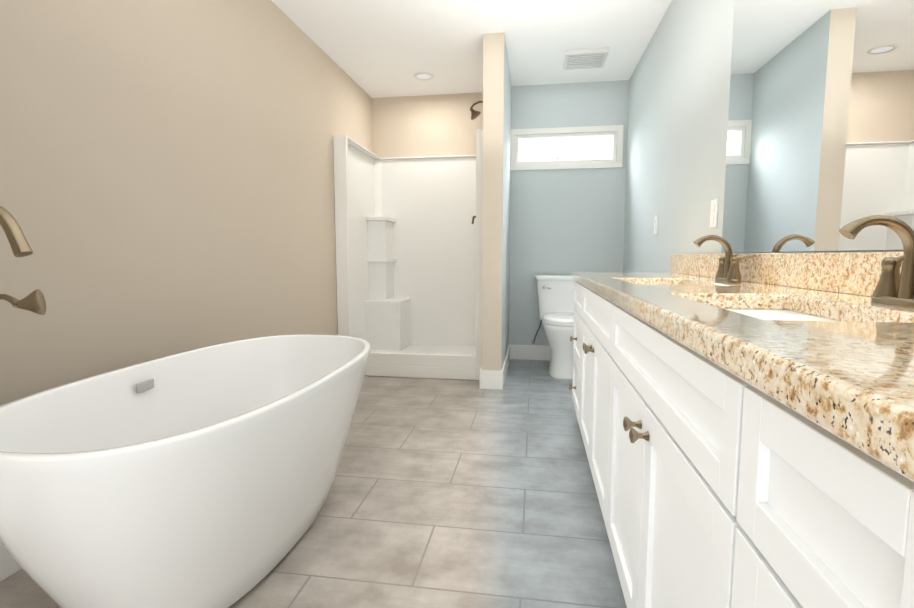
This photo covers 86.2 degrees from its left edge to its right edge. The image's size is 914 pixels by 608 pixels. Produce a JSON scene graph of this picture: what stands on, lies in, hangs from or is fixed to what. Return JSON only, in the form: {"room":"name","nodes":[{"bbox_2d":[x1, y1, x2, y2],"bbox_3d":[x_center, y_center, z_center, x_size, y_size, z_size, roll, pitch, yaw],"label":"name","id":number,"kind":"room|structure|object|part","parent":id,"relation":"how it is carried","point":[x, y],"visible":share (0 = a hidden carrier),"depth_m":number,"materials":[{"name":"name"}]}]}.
{"room":"bathroom","nodes":[
{"label":"bathroom","id":0,"kind":"room"},
{"bbox_2d":[0,0,372,405],"bbox_3d":[-1.335,-0.440,1.752,0.120,2.430,6.310,1,6,9],"label":"wall","id":1,"kind":"structure","parent":0,"point":[166,177],"depth_m":2.03,"materials":[{"name":"beige paint"}]},
{"bbox_2d":[0,543,21,581],"bbox_3d":[-1.341,0.749,1.381,0.018,0.135,5.110,1,6,9],"label":"baseboard","id":2,"kind":"structure","parent":1,"relation":"attached to","point":[10,566],"depth_m":1.44,"materials":[{"name":"white wood"}]},
{"bbox_2d":[0,359,626,607],"bbox_3d":[-0.137,0.837,1.687,2.545,0.100,6.310,1,6,9],"label":"floor","id":3,"kind":"structure","parent":0,"point":[450,493],"depth_m":1.81,"materials":[{"name":"tile"}]},
{"bbox_2d":[0,206,45,314],"bbox_3d":[-1.140,0.305,1.116,0.410,1.072,0.159,1,6,9],"label":"tub filler","id":4,"kind":"object","parent":3,"relation":"on","point":[34,301],"visible":1,"depth_m":1.08,"materials":[{"name":"brown metal"}]},
{"bbox_2d":[0,334,370,607],"bbox_3d":[-0.734,0.500,1.612,0.720,0.585,1.406,1,6,9],"label":"bathtub","id":5,"kind":"object","parent":3,"relation":"on","point":[202,477],"visible":1,"depth_m":1.20,"materials":[{"name":"white ceramic"}]},
{"bbox_2d":[333,129,482,379],"bbox_3d":[-0.296,-0.397,4.195,1.171,1.867,0.948,1,6,9],"label":"shower","id":6,"kind":"object","parent":3,"relation":"on","point":[408,234],"visible":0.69,"depth_m":4.52,"materials":[{"name":"white plastic"}]},
{"bbox_2d":[531,275,575,378],"bbox_3d":[0.876,0.164,4.029,0.519,0.783,0.749,1,6,9],"label":"toilet","id":7,"kind":"object","parent":3,"relation":"on","point":[555,293],"visible":0.58,"depth_m":3.93,"materials":[{"name":"white ceramic"}]},
{"bbox_3d":[0.877,0.116,3.947,0.380,0.050,0.599,1,6,9],"label":"seat","id":8,"kind":"part","parent":7,"relation":"part of","materials":[{"name":"white ceramic"}]},
{"bbox_2d":[569,279,913,607],"bbox_3d":[0.719,0.392,1.526,0.572,0.818,2.595,1,6,9],"label":"bathroom vanity","id":9,"kind":"object","parent":3,"relation":"on","point":[746,423],"depth_m":0.59,"materials":[{"name":"paint"}]},
{"bbox_2d":[573,271,913,458],"bbox_3d":[0.731,-0.033,1.482,0.548,0.042,2.624,1,6,9],"label":"countertop","id":10,"kind":"structure","parent":9,"relation":"on","point":[859,370],"depth_m":0.56,"materials":[{"name":"beige stone"}]},
{"bbox_2d":[689,235,756,282],"bbox_3d":[0.939,-0.164,1.749,0.179,0.167,0.171,1,6,9],"label":"faucet","id":11,"kind":"object","parent":10,"relation":"on","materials":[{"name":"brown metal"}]},
{"bbox_2d":[721,303,852,318],"bbox_3d":[0.621,0.108,0.952,0.318,0.159,0.568,1,6,9],"label":"sink","id":12,"kind":"object","parent":10,"relation":"in","point":[774,310],"depth_m":1.13,"materials":[{"name":"white ceramic"}]},
{"bbox_2d":[829,215,913,306],"bbox_3d":[0.804,-0.081,0.904,0.179,0.167,0.172,1,6,9],"label":"faucet","id":13,"kind":"object","parent":10,"relation":"on","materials":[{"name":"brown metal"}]},
{"bbox_2d":[372,92,482,157],"bbox_3d":[-0.212,-0.729,4.694,1.175,2.430,0.120,1,6,9],"label":"wall","id":14,"kind":"structure","parent":0,"point":[426,125],"depth_m":4.55,"materials":[{"name":"beige paint"}]},
{"bbox_2d":[271,0,671,97],"bbox_3d":[-0.137,-1.681,1.440,2.545,0.100,6.310,1,6,9],"label":"ceiling","id":15,"kind":"structure","parent":0,"point":[379,48],"depth_m":3.31,"materials":[{"name":"paint"}]},
{"bbox_2d":[414,72,433,80],"bbox_3d":[-0.274,-1.881,4.041,0.170,0.010,0.170,1,6,9],"label":"recessed light","id":16,"kind":"object","parent":15,"relation":"in","point":[424,76],"visible":0.98,"depth_m":4.04,"materials":[{"name":"white glass"}]},
{"bbox_2d":[564,47,608,69],"bbox_3d":[0.960,-1.832,3.657,0.300,0.032,0.300,1,6,9],"label":"air vent","id":17,"kind":"object","parent":15,"relation":"attached to","point":[586,58],"visible":1,"depth_m":3.62,"materials":[{"name":"white"}]},
{"bbox_2d":[482,32,511,370],"bbox_3d":[0.336,-0.657,3.958,0.140,2.430,1.170,1,6,9],"label":"wall","id":18,"kind":"structure","parent":0,"point":[497,86],"depth_m":3.40,"materials":[{"name":"beige paint"}]},
{"bbox_2d":[470,101,482,119],"bbox_3d":[0.159,-1.454,3.638,0.131,0.152,0.086,1,6,9],"label":"shower head","id":19,"kind":"object","parent":18,"relation":"attached to","point":[475,114],"visible":0.71,"depth_m":3.63},
{"bbox_2d":[479,367,488,388],"bbox_3d":[0.198,0.530,3.612,0.039,0.135,0.246,1,6,9],"label":"baseboard","id":20,"kind":"structure","parent":18,"relation":"attached to","point":[483,374],"depth_m":3.49,"materials":[{"name":"white wood"}]},
{"bbox_2d":[496,345,510,389],"bbox_3d":[0.390,0.493,3.994,0.039,0.135,1.064,1,6,9],"label":"baseboard","id":21,"kind":"structure","parent":18,"relation":"attached to","point":[500,375],"depth_m":3.54,"materials":[{"name":"white wood"}]},
{"bbox_2d":[509,80,628,345],"bbox_3d":[0.976,-0.699,4.386,0.990,2.430,0.120,1,6,9],"label":"wall","id":22,"kind":"structure","parent":0,"point":[566,221],"depth_m":4.30,"materials":[{"name":"blue paint"}]},
{"bbox_2d":[511,345,549,359],"bbox_3d":[0.970,0.450,4.430,0.930,0.135,0.018,1,6,9],"label":"baseboard","id":23,"kind":"structure","parent":22,"relation":"attached to","point":[521,352],"depth_m":4.47,"materials":[{"name":"white wood"}]},
{"bbox_2d":[511,125,623,170],"bbox_3d":[0.951,-1.361,4.302,0.965,0.355,0.106,1,6,9],"label":"window","id":24,"kind":"structure","parent":22,"relation":"in","point":[615,160],"depth_m":4.25,"materials":[{"name":"white"}]},
{"bbox_2d":[623,0,903,271],"bbox_3d":[1.060,-0.403,1.375,0.120,2.430,6.310,1,6,9],"label":"wall","id":25,"kind":"structure","parent":0,"point":[678,101],"depth_m":2.66,"materials":[{"name":"blue paint"}]},
{"bbox_2d":[654,215,657,234],"bbox_3d":[1.273,-0.505,3.127,0.006,0.120,0.075,1,6,9],"label":"switch plate","id":26,"kind":"object","parent":25,"relation":"attached to","point":[656,219],"visible":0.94,"depth_m":3.10,"materials":[{"name":"white plastic"}]},
{"bbox_2d":[710,199,717,227],"bbox_3d":[1.113,-0.391,2.116,0.006,0.120,0.075,1,6,9],"label":"outlet","id":27,"kind":"object","parent":25,"relation":"attached to","point":[715,213],"visible":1,"depth_m":2.10,"materials":[{"name":"white plastic"}]},
{"bbox_2d":[711,203,714,223],"bbox_3d":[1.109,-0.391,2.117,0.003,0.086,0.034,1,6,9],"label":"light switch","id":28,"kind":"object","parent":27,"relation":"attached to","point":[712,210],"visible":1,"depth_m":2.12,"materials":[{"name":"white plastic"}]},
{"bbox_2d":[670,253,828,290],"bbox_3d":[0.991,-0.099,1.427,0.020,0.100,2.610,1,6,9],"label":"backsplash","id":29,"kind":"structure","parent":25,"relation":"attached to","point":[787,269],"depth_m":1.46,"materials":[{"name":"beige stone"}]},
{"bbox_2d":[721,0,913,252],"bbox_3d":[0.946,-0.746,1.024,0.006,1.258,1.890,1,6,9],"label":"mirror glass","id":30,"kind":"object","parent":25,"relation":"attached to","point":[820,146],"visible":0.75,"depth_m":1.33,"materials":[{"name":"silver"}]},
{"label":"outside","id":31,"kind":"structure","parent":0,"visible":0},
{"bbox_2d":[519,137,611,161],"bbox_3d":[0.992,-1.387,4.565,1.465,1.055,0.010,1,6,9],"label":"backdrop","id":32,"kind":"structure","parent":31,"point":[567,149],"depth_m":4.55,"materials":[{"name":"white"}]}
]}

